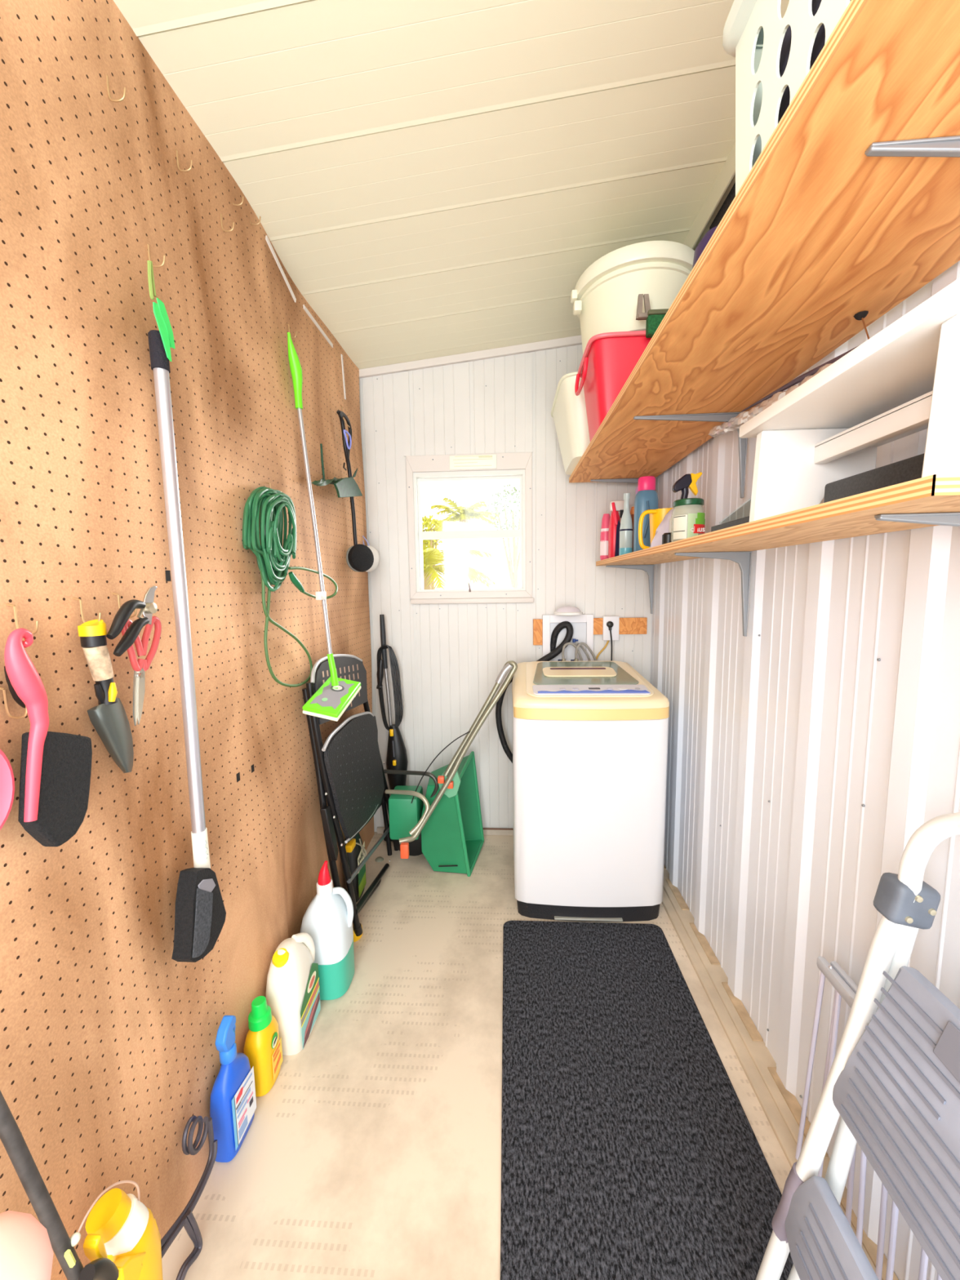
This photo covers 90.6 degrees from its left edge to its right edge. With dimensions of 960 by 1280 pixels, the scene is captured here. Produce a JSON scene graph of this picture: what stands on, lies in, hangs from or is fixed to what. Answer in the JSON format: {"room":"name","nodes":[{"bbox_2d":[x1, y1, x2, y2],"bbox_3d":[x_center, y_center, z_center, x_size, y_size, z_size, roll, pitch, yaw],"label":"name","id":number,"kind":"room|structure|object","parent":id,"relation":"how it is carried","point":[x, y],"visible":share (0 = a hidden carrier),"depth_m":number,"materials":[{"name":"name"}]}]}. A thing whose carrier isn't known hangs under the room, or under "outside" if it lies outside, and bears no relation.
{"room":"utility room","nodes":[
{"label":"utility room","id":0,"kind":"room"},
{"bbox_2d":[0,0,373,1279],"bbox_3d":[-0.634,0.036,0.645,0.100,2.200,3.201,0,7,3],"label":"wall","id":1,"kind":"structure","parent":0,"point":[108,1051],"depth_m":0.82,"materials":[{"name":"brown wood"}]},
{"bbox_2d":[0,749,14,830],"bbox_3d":[-0.582,0.148,0.534,0.026,0.184,0.095,0,7,3],"label":"dustpan","id":2,"kind":"object","parent":1,"relation":"hanging from","point":[6,776],"visible":1,"depth_m":0.58,"materials":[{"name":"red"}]},
{"bbox_2d":[0,687,27,719],"bbox_3d":[-0.586,0.078,0.595,0.042,0.042,0.003,0,7,3],"label":"hook","id":3,"kind":"object","parent":1,"relation":"attached to","point":[8,713],"visible":1,"depth_m":0.59,"materials":[{"name":"gold metal"}]},
{"bbox_2d":[4,627,92,846],"bbox_3d":[-0.567,0.126,0.621,0.053,0.289,0.100,0,7,3],"label":"brush","id":4,"kind":"object","parent":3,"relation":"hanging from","point":[55,767],"visible":1,"depth_m":0.60,"materials":[{"name":"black plastic"}]},
{"bbox_2d":[6,603,38,634],"bbox_3d":[-0.586,-0.027,0.609,0.042,0.042,0.003,0,7,3],"label":"hook","id":5,"kind":"object","parent":1,"relation":"attached to","point":[7,604],"visible":0.61,"depth_m":0.61,"materials":[{"name":"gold metal"}]},
{"bbox_2d":[72,597,101,622],"bbox_3d":[-0.581,-0.043,0.703,0.042,0.042,0.003,0,7,3],"label":"hook","id":6,"kind":"object","parent":1,"relation":"attached to","point":[74,598],"visible":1,"depth_m":0.70,"materials":[{"name":"gold metal"}]},
{"bbox_2d":[77,619,133,773],"bbox_3d":[-0.564,0.094,0.734,0.036,0.254,0.081,0,7,3],"label":"trowel","id":7,"kind":"object","parent":6,"relation":"hanging from","point":[109,719],"visible":1,"depth_m":0.71,"materials":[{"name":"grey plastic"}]},
{"bbox_2d":[106,74,125,102],"bbox_3d":[-0.585,-0.881,0.757,0.042,0.042,0.003,0,7,3],"label":"hook","id":8,"kind":"object","parent":1,"relation":"attached to","point":[122,98],"visible":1,"depth_m":0.76,"materials":[{"name":"gold metal"}]},
{"bbox_2d":[111,592,137,617],"bbox_3d":[-0.577,-0.057,0.772,0.042,0.042,0.003,0,7,3],"label":"hook","id":9,"kind":"object","parent":1,"relation":"attached to","point":[114,593],"visible":0.51,"depth_m":0.77,"materials":[{"name":"gold metal"}]},
{"bbox_2d":[106,585,157,656],"bbox_3d":[-0.543,-0.032,0.749,0.016,0.106,0.109,0,7,3],"label":"pruning shears","id":10,"kind":"object","parent":9,"relation":"hanging from","point":[148,607],"visible":1,"depth_m":0.73,"materials":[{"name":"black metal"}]},
{"bbox_2d":[121,615,161,725],"bbox_3d":[-0.563,0.049,0.801,0.010,0.176,0.084,0,7,3],"label":"scissors","id":11,"kind":"object","parent":9,"relation":"hanging from","point":[140,666],"visible":0.84,"depth_m":0.79,"materials":[{"name":"red plastic"}]},
{"bbox_2d":[146,244,165,267],"bbox_3d":[-0.579,-0.683,0.843,0.042,0.042,0.003,0,7,3],"label":"hook","id":12,"kind":"object","parent":1,"relation":"attached to","point":[148,245],"visible":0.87,"depth_m":0.84,"materials":[{"name":"gold metal"}]},
{"bbox_2d":[146,260,175,361],"bbox_3d":[-0.550,-0.566,0.823,0.027,0.164,0.075,0,7,3],"label":"strap","id":13,"kind":"object","parent":12,"relation":"hanging from","point":[160,312],"visible":1,"depth_m":0.81,"materials":[{"name":"green plastic"}]},
{"bbox_2d":[147,329,226,962],"bbox_3d":[-0.544,0.036,0.850,0.043,1.135,0.113,0,7,3],"label":"broom","id":14,"kind":"object","parent":1,"relation":"hanging from","point":[200,913],"visible":0.99,"depth_m":0.87,"materials":[{"name":"silver metal"}]},
{"bbox_2d":[265,235,296,302],"bbox_3d":[-0.551,-1.026,1.323,0.003,0.074,0.170,0,7,3],"label":"metal strip","id":15,"kind":"object","parent":1,"relation":"attached to","point":[266,237],"visible":1,"depth_m":1.31,"materials":[{"name":"white metal"}]},
{"bbox_2d":[285,323,297,337],"bbox_3d":[-0.554,-0.907,1.394,0.036,0.042,0.003,0,7,3],"label":"hook","id":16,"kind":"object","parent":1,"relation":"attached to","point":[295,336],"visible":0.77,"depth_m":1.39,"materials":[{"name":"gold metal"}]},
{"bbox_2d":[287,332,360,721],"bbox_3d":[-0.468,-0.331,1.337,0.177,1.078,0.260,0,7,3],"label":"mop","id":17,"kind":"object","parent":16,"relation":"hanging from","point":[332,699],"visible":1,"depth_m":1.40,"materials":[{"name":"green plastic"}]},
{"bbox_2d":[315,591,326,599],"bbox_3d":[-0.480,-0.134,1.435,0.018,0.026,0.044,0,7,3],"label":"clip","id":18,"kind":"object","parent":17,"relation":"attached to","point":[320,595],"visible":1,"depth_m":1.42,"materials":[{"name":"beige plastic"}]},
{"bbox_2d":[302,304,333,347],"bbox_3d":[-0.537,-1.042,1.587,0.003,0.013,0.246,0,7,3],"label":"metal strip","id":19,"kind":"object","parent":1,"relation":"attached to","point":[306,310],"visible":1,"depth_m":1.57,"materials":[{"name":"white metal"}]},
{"bbox_2d":[311,443,362,497],"bbox_3d":[-0.506,-0.583,1.715,0.036,0.155,0.434,0,7,3],"label":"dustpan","id":20,"kind":"object","parent":1,"relation":"attached to","point":[346,486],"visible":1,"depth_m":1.69,"materials":[{"name":"metal"}]},
{"bbox_2d":[341,354,346,399],"bbox_3d":[-0.523,-1.008,1.822,0.003,0.156,0.029,0,7,3],"label":"metal strip","id":21,"kind":"object","parent":1,"relation":"attached to","point":[342,362],"visible":1,"depth_m":1.82,"materials":[{"name":"white metal"}]},
{"bbox_2d":[336,409,373,572],"bbox_3d":[-0.504,-0.566,1.863,0.074,0.592,0.186,2,7,24],"label":"scrub brush","id":22,"kind":"object","parent":1,"relation":"hanging from","point":[359,557],"visible":0.87,"depth_m":1.89,"materials":[{"name":"black plastic"}]},
{"bbox_2d":[342,417,351,449],"bbox_3d":[-0.499,-0.771,1.786,0.007,0.099,0.080,0,7,3],"label":"strap","id":23,"kind":"object","parent":22,"relation":"hanging from","point":[344,430],"visible":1,"depth_m":1.78,"materials":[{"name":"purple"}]},
{"bbox_3d":[-0.552,-0.401,1.272,0.042,0.042,0.003,0,7,3],"label":"hook","id":24,"kind":"object","parent":1,"relation":"attached to","visible":0},
{"bbox_2d":[242,486,337,687],"bbox_3d":[-0.520,-0.134,1.350,0.073,0.550,0.439,0,7,6],"label":"garden hose","id":25,"kind":"object","parent":24,"relation":"hanging from","point":[273,557],"visible":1,"depth_m":1.20,"materials":[{"name":"green plastic"}]},
{"bbox_2d":[113,0,789,368],"bbox_3d":[0.025,-1.099,0.481,1.456,0.204,3.211,0,7,3],"label":"ceiling","id":26,"kind":"structure","parent":0,"point":[433,178],"depth_m":1.07,"materials":[{"name":"beige paint"}]},
{"bbox_2d":[161,831,791,1279],"bbox_3d":[0.052,1.171,0.754,1.600,0.100,3.231,0,7,3],"label":"floor","id":27,"kind":"structure","parent":0,"point":[373,1151],"depth_m":1.08,"materials":[{"name":"paint"}]},
{"bbox_2d":[70,1180,162,1279],"bbox_3d":[-0.515,0.892,0.666,0.072,0.300,0.139,-1,7,-4],"label":"plastic container","id":28,"kind":"object","parent":27,"relation":"on","point":[122,1240],"visible":1,"depth_m":0.67,"materials":[{"name":"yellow plastic"}]},
{"bbox_2d":[0,1090,83,1279],"bbox_3d":[-0.534,0.662,0.570,0.080,0.370,0.022,-4,7,-28],"label":"pole","id":29,"kind":"object","parent":28,"relation":"on","point":[14,1143],"visible":1,"depth_m":0.57,"materials":[{"name":"black metal"}]},
{"bbox_2d":[160,1115,217,1279],"bbox_3d":[-0.528,1.018,0.844,0.055,0.174,0.212,-1,7,-5],"label":"hose","id":30,"kind":"object","parent":27,"relation":"on","point":[186,1219],"visible":0.94,"depth_m":0.88,"materials":[{"name":"black rubber"}]},
{"bbox_2d":[209,1015,256,1162],"bbox_3d":[-0.540,0.953,1.030,0.052,0.287,0.102,0,7,3],"label":"bottle","id":31,"kind":"object","parent":27,"relation":"on","point":[233,1103],"visible":0.99,"depth_m":1.00,"materials":[{"name":"blue plastic"}]},
{"bbox_2d":[244,995,283,1096],"bbox_3d":[-0.529,0.974,1.154,0.064,0.216,0.088,0,7,3],"label":"bottle","id":32,"kind":"object","parent":27,"relation":"on","point":[263,1048],"visible":0.98,"depth_m":1.13,"materials":[{"name":"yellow plastic"}]},
{"bbox_2d":[266,932,320,1055],"bbox_3d":[-0.503,0.928,1.274,0.100,0.279,0.142,0,7,3],"label":"jug","id":33,"kind":"object","parent":27,"relation":"on","point":[292,986],"visible":0.95,"depth_m":1.22,"materials":[{"name":"white plastic"}]},
{"bbox_2d":[300,860,355,999],"bbox_3d":[-0.455,0.851,1.430,0.150,0.395,0.142,0,7,3],"label":"jug","id":34,"kind":"object","parent":27,"relation":"on","point":[327,919],"visible":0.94,"depth_m":1.38,"materials":[{"name":"white plastic"}]},
{"bbox_2d":[302,653,398,936],"bbox_3d":[-0.445,0.585,1.804,0.119,1.121,0.719,0,7,6],"label":"folding chair","id":35,"kind":"object","parent":27,"relation":"on","point":[350,775],"visible":0.8,"depth_m":1.61,"materials":[{"name":"black paint"}]},
{"bbox_2d":[345,832,366,902],"bbox_3d":[-0.482,0.852,1.804,0.077,0.308,0.193,0,7,3],"label":"bottle","id":36,"kind":"object","parent":27,"relation":"on","point":[356,851],"visible":0.7,"depth_m":1.81,"materials":[{"name":"plastic"}]},
{"bbox_2d":[376,614,408,840],"bbox_3d":[-0.405,0.417,2.202,0.132,1.070,0.092,0,7,3],"label":"stick vacuum","id":37,"kind":"object","parent":27,"relation":"on","point":[397,757],"visible":0.79,"depth_m":2.18,"materials":[{"name":"black plastic"}]},
{"bbox_2d":[383,660,517,876],"bbox_3d":[-0.142,0.525,2.021,0.518,0.900,0.352,-3,7,-19],"label":"spreader","id":38,"kind":"object","parent":27,"relation":"on","point":[447,829],"visible":0.99,"depth_m":1.98,"materials":[{"name":"green plastic"}]},
{"bbox_2d":[511,658,669,921],"bbox_3d":[0.398,0.543,1.888,0.530,0.873,0.512,0,7,3],"label":"washing machine","id":39,"kind":"object","parent":27,"relation":"on","point":[590,738],"visible":1,"depth_m":1.65,"materials":[{"name":"white"}]},
{"bbox_2d":[495,675,513,763],"bbox_3d":[0.129,0.366,2.148,0.116,0.445,0.036,-1,7,-1],"label":"hose","id":40,"kind":"object","parent":39,"relation":"attached to","point":[499,704],"visible":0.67,"depth_m":2.14,"materials":[{"name":"black"}]},
{"bbox_2d":[561,642,582,661],"bbox_3d":[0.411,0.065,2.098,0.103,0.112,0.016,-2,7,-8],"label":"hose","id":41,"kind":"object","parent":39,"relation":"attached to","point":[565,645],"visible":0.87,"depth_m":2.09,"materials":[{"name":"grey plastic"}]},
{"bbox_2d":[574,642,596,661],"bbox_3d":[0.472,0.065,2.098,0.110,0.112,0.014,-2,7,-7],"label":"hose","id":42,"kind":"object","parent":39,"relation":"attached to","point":[580,643],"visible":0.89,"depth_m":2.09,"materials":[{"name":"silver metal"}]},
{"bbox_2d":[500,920,793,1279],"bbox_3d":[0.308,1.109,0.782,0.550,0.008,1.828,0,7,3],"label":"floor mat","id":43,"kind":"object","parent":27,"relation":"on","point":[630,1150],"visible":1,"depth_m":1.05,"materials":[{"name":"black carpet"}]},
{"bbox_2d":[755,812,959,1279],"bbox_3d":[0.507,0.671,0.501,0.202,0.901,0.447,0,7,3],"label":"step ladder","id":44,"kind":"object","parent":43,"relation":"on","point":[893,1080],"visible":1,"depth_m":0.62,"materials":[{"name":"white metal"}]},
{"bbox_2d":[359,344,652,831],"bbox_3d":[0.137,-0.214,2.178,1.476,2.320,0.037,0,7,3],"label":"wall","id":45,"kind":"structure","parent":0,"point":[451,657],"depth_m":2.15,"materials":[{"name":"wood"}]},
{"bbox_2d":[363,536,379,572],"bbox_3d":[-0.509,-0.421,2.089,0.138,0.242,0.091,-4,7,-24],"label":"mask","id":46,"kind":"object","parent":45,"relation":"hanging from","point":[376,557],"visible":0.43,"depth_m":2.09,"materials":[{"name":"white"}]},
{"bbox_2d":[366,546,379,572],"bbox_3d":[-0.479,-0.359,2.102,0.051,0.114,0.116,2,7,22],"label":"cup","id":47,"kind":"object","parent":46,"relation":"on","point":[376,557],"depth_m":2.09,"materials":[{"name":"white plastic"}]},
{"bbox_2d":[377,826,513,835],"bbox_3d":[0.143,0.926,2.292,1.296,0.030,0.014,0,7,3],"label":"baseboard","id":48,"kind":"structure","parent":45,"relation":"attached to","point":[380,829],"depth_m":2.29,"materials":[{"name":"white wood"}]},
{"bbox_2d":[405,452,533,604],"bbox_3d":[-0.042,-0.497,2.161,0.565,0.657,0.086,0,7,3],"label":"window","id":49,"kind":"structure","parent":45,"relation":"in","point":[435,468],"depth_m":2.15,"materials":[{"name":"white wood"}]},
{"bbox_2d":[448,454,496,470],"bbox_3d":[-0.031,-0.784,2.094,0.208,0.060,0.005,0,7,3],"label":"label plate","id":50,"kind":"object","parent":49,"relation":"attached to","point":[472,461],"visible":1,"depth_m":2.09,"materials":[{"name":"white paper"}]},
{"bbox_2d":[359,334,582,378],"bbox_3d":[0.111,-1.239,2.041,1.296,0.168,0.016,0,7,3],"label":"trim","id":51,"kind":"structure","parent":45,"relation":"attached to","point":[571,340],"depth_m":2.04,"materials":[{"name":"white wood"}]},
{"bbox_2d":[533,618,542,644],"bbox_3d":[0.263,-0.036,2.167,0.042,0.118,0.017,0,7,3],"label":"wood strip","id":52,"kind":"object","parent":45,"relation":"attached to","point":[537,623],"visible":1,"depth_m":2.16,"materials":[{"name":"orange wood"}]},
{"bbox_2d":[542,614,593,661],"bbox_3d":[0.398,0.016,2.155,0.227,0.261,0.036,0,7,3],"label":"washer outlet box","id":53,"kind":"object","parent":45,"relation":"attached to","point":[583,624],"visible":0.6,"depth_m":2.16,"materials":[{"name":"white plastic"}]},
{"bbox_2d":[536,621,573,661],"bbox_3d":[0.292,0.056,2.156,0.253,0.282,0.085,-1,7,-5],"label":"hose","id":54,"kind":"object","parent":53,"relation":"attached to","point":[554,651],"visible":0.76,"depth_m":2.12,"materials":[{"name":"black rubber"}]},
{"bbox_2d":[553,605,582,616],"bbox_3d":[0.388,-0.129,2.092,0.125,0.042,0.125,0,7,3],"label":"light","id":55,"kind":"object","parent":53,"relation":"on","point":[567,611],"visible":1,"depth_m":2.05,"materials":[{"name":"white plastic"}]},
{"bbox_2d":[593,617,647,634],"bbox_3d":[0.630,-0.063,2.144,0.238,0.074,0.016,0,7,3],"label":"wood strip","id":56,"kind":"object","parent":45,"relation":"attached to","point":[637,625],"visible":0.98,"depth_m":2.13,"materials":[{"name":"orange wood"}]},
{"bbox_2d":[602,616,619,640],"bbox_3d":[0.588,-0.052,2.133,0.071,0.108,0.010,0,7,3],"label":"wall outlet","id":57,"kind":"object","parent":56,"relation":"attached to","point":[615,620],"visible":0.99,"depth_m":2.13,"materials":[{"name":"white plastic"}]},
{"bbox_2d":[606,621,613,661],"bbox_3d":[0.580,0.035,2.126,0.028,0.237,0.026,0,7,3],"label":"power cord","id":58,"kind":"object","parent":57,"relation":"attached to","point":[609,624],"visible":0.79,"depth_m":2.12,"materials":[{"name":"black plastic"}]},
{"bbox_2d":[669,510,689,541],"bbox_3d":[0.546,-0.303,1.291,0.060,0.100,0.060,0,7,3],"label":"label","id":59,"kind":"object","parent":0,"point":[677,513],"depth_m":1.27,"materials":[{"name":"white paper"}]},
{"bbox_2d":[649,260,959,1279],"bbox_3d":[0.701,-0.012,0.565,0.053,2.388,3.201,0,7,3],"label":"wall","id":60,"kind":"structure","parent":0,"point":[807,749],"depth_m":1.03,"materials":[{"name":"metal"}]},
{"bbox_2d":[590,477,656,491],"bbox_3d":[0.603,-0.572,2.007,0.270,0.210,0.022,0,7,3],"label":"shelf bracket","id":61,"kind":"object","parent":60,"relation":"attached to","point":[618,480],"visible":0.4,"depth_m":1.99,"materials":[{"name":"silver metal"}]},
{"bbox_2d":[605,564,654,613],"bbox_3d":[0.643,-0.217,2.047,0.200,0.210,0.022,0,7,3],"label":"shelf bracket","id":62,"kind":"object","parent":60,"relation":"attached to","point":[649,569],"visible":1,"depth_m":2.03,"materials":[{"name":"silver metal"}]},
{"bbox_2d":[633,412,747,497],"bbox_3d":[0.551,-0.481,1.254,0.290,0.215,0.022,0,7,3],"label":"shelf bracket","id":63,"kind":"object","parent":60,"relation":"attached to","point":[724,416],"visible":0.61,"depth_m":1.24,"materials":[{"name":"silver metal"}]},
{"bbox_2d":[683,142,735,250],"bbox_3d":[0.639,-1.107,0.431,0.104,0.070,3.181,0,7,3],"label":"trim","id":64,"kind":"structure","parent":60,"relation":"attached to","point":[725,181],"depth_m":1.30,"materials":[{"name":"beige wood"}]},
{"bbox_2d":[674,551,751,636],"bbox_3d":[0.604,-0.118,1.244,0.190,0.220,0.022,0,7,3],"label":"shelf bracket","id":65,"kind":"object","parent":60,"relation":"attached to","point":[744,558],"visible":1,"depth_m":1.23,"materials":[{"name":"silver metal"}]},
{"bbox_2d":[568,0,959,482],"bbox_3d":[0.504,-0.571,1.010,0.352,0.019,2.090,0,7,3],"label":"shelf","id":66,"kind":"object","parent":60,"relation":"attached to","point":[820,232],"visible":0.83,"depth_m":0.61,"materials":[{"name":"brown wood"}]},
{"bbox_2d":[551,371,590,475],"bbox_3d":[0.498,-0.800,1.813,0.429,0.252,0.449,0,7,3],"label":"storage bin","id":67,"kind":"object","parent":66,"relation":"on","point":[568,411],"visible":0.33,"depth_m":1.69,"materials":[{"name":"white plastic"}]},
{"bbox_2d":[574,330,651,441],"bbox_3d":[0.486,-0.750,1.454,0.364,0.235,0.284,0,7,3],"label":"plastic tub","id":68,"kind":"object","parent":66,"relation":"on","point":[611,357],"visible":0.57,"depth_m":1.34,"materials":[{"name":"red plastic"}]},
{"bbox_2d":[570,240,694,355],"bbox_3d":[0.480,-1.000,1.486,0.392,0.214,0.380,0,7,3],"label":"bucket","id":69,"kind":"object","parent":68,"relation":"on","point":[604,298],"visible":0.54,"depth_m":1.33,"materials":[{"name":"beige plastic"}]},
{"bbox_2d":[635,293,668,337],"bbox_3d":[0.482,-0.879,1.285,0.114,0.109,0.030,0,7,3],"label":"brush","id":70,"kind":"object","parent":68,"relation":"hanging from","point":[654,317],"visible":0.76,"depth_m":1.28,"materials":[{"name":"green"}]},
{"bbox_2d":[692,226,717,268],"bbox_3d":[0.558,-0.774,1.129,0.111,0.356,0.111,0,7,3],"label":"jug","id":71,"kind":"object","parent":66,"relation":"on","point":[701,246],"visible":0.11,"depth_m":1.09,"materials":[{"name":"purple plastic"}]},
{"bbox_2d":[709,182,735,229],"bbox_3d":[0.650,-1.060,0.549,0.055,0.091,2.705,0,7,3],"label":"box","id":72,"kind":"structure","parent":66,"relation":"on","point":[731,196],"depth_m":1.29,"materials":[{"name":"plastic"}]},
{"bbox_2d":[722,0,849,195],"bbox_3d":[0.457,-0.603,0.292,0.358,0.211,0.616,0,7,3],"label":"laundry basket","id":73,"kind":"object","parent":66,"relation":"on","point":[754,31],"visible":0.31,"depth_m":0.52,"materials":[{"name":"white plastic"}]},
{"bbox_2d":[777,0,850,123],"bbox_3d":[0.457,-0.579,0.296,0.288,0.150,0.543,0,7,3],"label":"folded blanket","id":74,"kind":"object","parent":73,"relation":"in","point":[820,41],"visible":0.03,"depth_m":0.51,"materials":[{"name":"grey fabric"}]},
{"bbox_2d":[853,311,869,339],"bbox_3d":[0.626,-0.506,0.778,0.020,0.060,0.033,0,7,3],"label":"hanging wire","id":75,"kind":"object","parent":66,"relation":"hanging from","point":[860,315],"visible":0.9,"depth_m":0.78,"materials":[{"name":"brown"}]},
{"bbox_2d":[708,344,860,436],"bbox_3d":[0.638,-0.502,1.012,0.059,0.112,0.670,0,7,3],"label":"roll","id":76,"kind":"object","parent":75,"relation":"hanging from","point":[735,423],"visible":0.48,"depth_m":1.04,"materials":[{"name":"white"}]},
{"bbox_2d":[662,869,875,1271],"bbox_3d":[0.687,1.120,0.688,0.125,0.036,3.181,0,7,3],"label":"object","id":77,"kind":"structure","parent":60,"relation":"attached to","point":[754,1057],"depth_m":1.23,"materials":[{"name":"wood"}]},
{"bbox_2d":[795,955,942,1279],"bbox_3d":[0.651,0.851,0.777,0.030,0.474,0.356,0,7,3],"label":"drying rack","id":78,"kind":"object","parent":77,"relation":"on","point":[845,987],"visible":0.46,"depth_m":0.84,"materials":[{"name":"grey plastic"}]},
{"bbox_2d":[595,473,959,565],"bbox_3d":[0.581,-0.240,1.258,0.232,0.019,1.665,0,7,3],"label":"shelf","id":79,"kind":"object","parent":60,"relation":"attached to","point":[853,516],"visible":0.93,"depth_m":0.68,"materials":[{"name":"brown wood"}]},
{"bbox_2d":[600,513,610,559],"bbox_3d":[0.526,-0.428,1.983,0.050,0.190,0.040,0,7,3],"label":"detergent bottle","id":80,"kind":"object","parent":79,"relation":"on","point":[606,518],"visible":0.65,"depth_m":1.97,"materials":[{"name":"red plastic"}]},
{"bbox_2d":[608,500,624,558],"bbox_3d":[0.541,-0.434,1.877,0.062,0.225,0.068,0,7,3],"label":"spray bottle","id":81,"kind":"object","parent":79,"relation":"on","point":[615,506],"visible":0.82,"depth_m":1.86,"materials":[{"name":"red plastic"}]},
{"bbox_2d":[618,493,633,555],"bbox_3d":[0.549,-0.429,1.785,0.050,0.235,0.050,0,7,3],"label":"bottle","id":82,"kind":"object","parent":79,"relation":"on","point":[626,529],"visible":0.84,"depth_m":1.77,"materials":[{"name":"grey plastic"}]},
{"bbox_2d":[630,506,634,551],"bbox_3d":[0.608,-0.422,1.873,0.052,0.200,0.052,0,7,3],"label":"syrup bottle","id":83,"kind":"object","parent":79,"relation":"on","point":[632,511],"visible":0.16,"depth_m":1.85,"materials":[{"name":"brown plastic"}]},
{"bbox_2d":[633,475,658,551],"bbox_3d":[0.588,-0.435,1.679,0.080,0.272,0.079,0,7,3],"label":"bottle","id":84,"kind":"object","parent":79,"relation":"on","point":[646,497],"visible":0.77,"depth_m":1.66,"materials":[{"name":"blue plastic"}]},
{"bbox_2d":[638,507,673,549],"bbox_3d":[0.551,-0.337,1.473,0.136,0.125,0.094,0,7,3],"label":"pitcher","id":85,"kind":"object","parent":79,"relation":"on","point":[656,517],"visible":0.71,"depth_m":1.44,"materials":[{"name":"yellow plastic"}]},
{"bbox_2d":[649,507,675,547],"bbox_3d":[0.542,-0.321,1.374,0.105,0.115,0.070,0,7,3],"label":"cleaning cloth","id":86,"kind":"object","parent":79,"relation":"on","point":[664,527],"visible":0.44,"depth_m":1.36,"materials":[{"name":"grey fabric"}]},
{"bbox_2d":[662,532,675,544],"bbox_3d":[0.511,-0.271,1.286,0.034,0.037,0.034,0,7,3],"label":"pot","id":87,"kind":"object","parent":79,"relation":"on","point":[668,537],"visible":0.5,"depth_m":1.27,"materials":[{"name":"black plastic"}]},
{"bbox_2d":[669,471,702,541],"bbox_3d":[0.555,-0.351,1.285,0.080,0.196,0.060,0,7,3],"label":"spray bottle","id":88,"kind":"object","parent":79,"relation":"on","point":[686,481],"visible":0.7,"depth_m":1.27,"materials":[{"name":"grey plastic"}]},
{"bbox_2d":[672,497,705,539],"bbox_3d":[0.528,-0.298,1.207,0.078,0.110,0.081,0,7,3],"label":"glass jar","id":89,"kind":"object","parent":79,"relation":"on","point":[695,524],"visible":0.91,"depth_m":1.18,"materials":[{"name":"white"}]},
{"bbox_2d":[711,515,749,532],"bbox_3d":[0.588,-0.260,0.958,0.130,0.088,0.255,0,7,3],"label":"tray","id":90,"kind":"object","parent":79,"relation":"on","point":[746,519],"visible":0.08,"depth_m":0.99,"materials":[{"name":"plastic"}]},
{"bbox_2d":[738,277,959,521],"bbox_3d":[0.534,-0.259,0.607,0.203,0.169,0.428,0,7,3],"label":"shelf unit","id":91,"kind":"object","parent":79,"relation":"on","point":[904,380],"visible":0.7,"depth_m":0.62,"materials":[{"name":"white wood"}]},
{"bbox_2d":[823,453,924,502],"bbox_3d":[0.583,-0.206,0.640,0.095,0.055,0.220,0,7,3],"label":"case","id":92,"kind":"object","parent":79,"relation":"on","point":[910,468],"visible":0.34,"depth_m":0.64,"materials":[{"name":"black plastic"}]},
{"bbox_2d":[663,864,898,1279],"bbox_3d":[0.698,1.084,0.824,0.026,0.004,3.180,0,7,3],"label":"trim","id":93,"kind":"structure","parent":60,"relation":"attached to","point":[870,1246],"depth_m":1.16,"materials":[{"name":"beige wood"}]},
{"bbox_2d":[864,135,959,157],"bbox_3d":[0.524,-0.400,0.484,0.260,0.200,0.022,0,7,3],"label":"shelf bracket","id":94,"kind":"object","parent":60,"relation":"attached to","point":[946,146],"visible":1,"depth_m":0.47,"materials":[{"name":"silver metal"}]},
{"bbox_2d":[874,511,959,526],"bbox_3d":[0.566,-0.044,0.569,0.190,0.210,0.022,0,7,3],"label":"shelf bracket","id":95,"kind":"object","parent":60,"relation":"attached to","point":[953,519],"visible":1,"depth_m":0.56,"materials":[{"name":"silver metal"}]},
{"label":"outside","id":96,"kind":"structure","parent":0,"visible":0},
{"bbox_3d":[0.910,-0.475,16.269,24.000,0.180,27.519,0,7,3],"label":"ground","id":97,"kind":"structure","parent":96,"visible":0},
{"bbox_2d":[422,515,445,589],"bbox_3d":[-0.674,-0.518,6.324,0.476,2.242,0.475,0,7,3],"label":"shrub","id":98,"kind":"object","parent":97,"relation":"on","point":[428,522],"visible":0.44,"depth_m":6.16,"materials":[{"name":"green plant"}]},
{"bbox_2d":[422,539,498,589],"bbox_3d":[-0.527,-0.081,4.654,1.431,1.760,0.982,0,7,3],"label":"palm","id":99,"kind":"object","parent":97,"relation":"on","point":[429,555],"visible":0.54,"depth_m":4.46,"materials":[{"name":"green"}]},
{"bbox_2d":[429,497,500,589],"bbox_3d":[-0.250,-0.875,7.575,1.190,2.654,0.841,0,7,3],"label":"palm","id":100,"kind":"object","parent":97,"relation":"on","point":[465,514],"visible":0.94,"depth_m":7.43,"materials":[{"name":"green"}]},
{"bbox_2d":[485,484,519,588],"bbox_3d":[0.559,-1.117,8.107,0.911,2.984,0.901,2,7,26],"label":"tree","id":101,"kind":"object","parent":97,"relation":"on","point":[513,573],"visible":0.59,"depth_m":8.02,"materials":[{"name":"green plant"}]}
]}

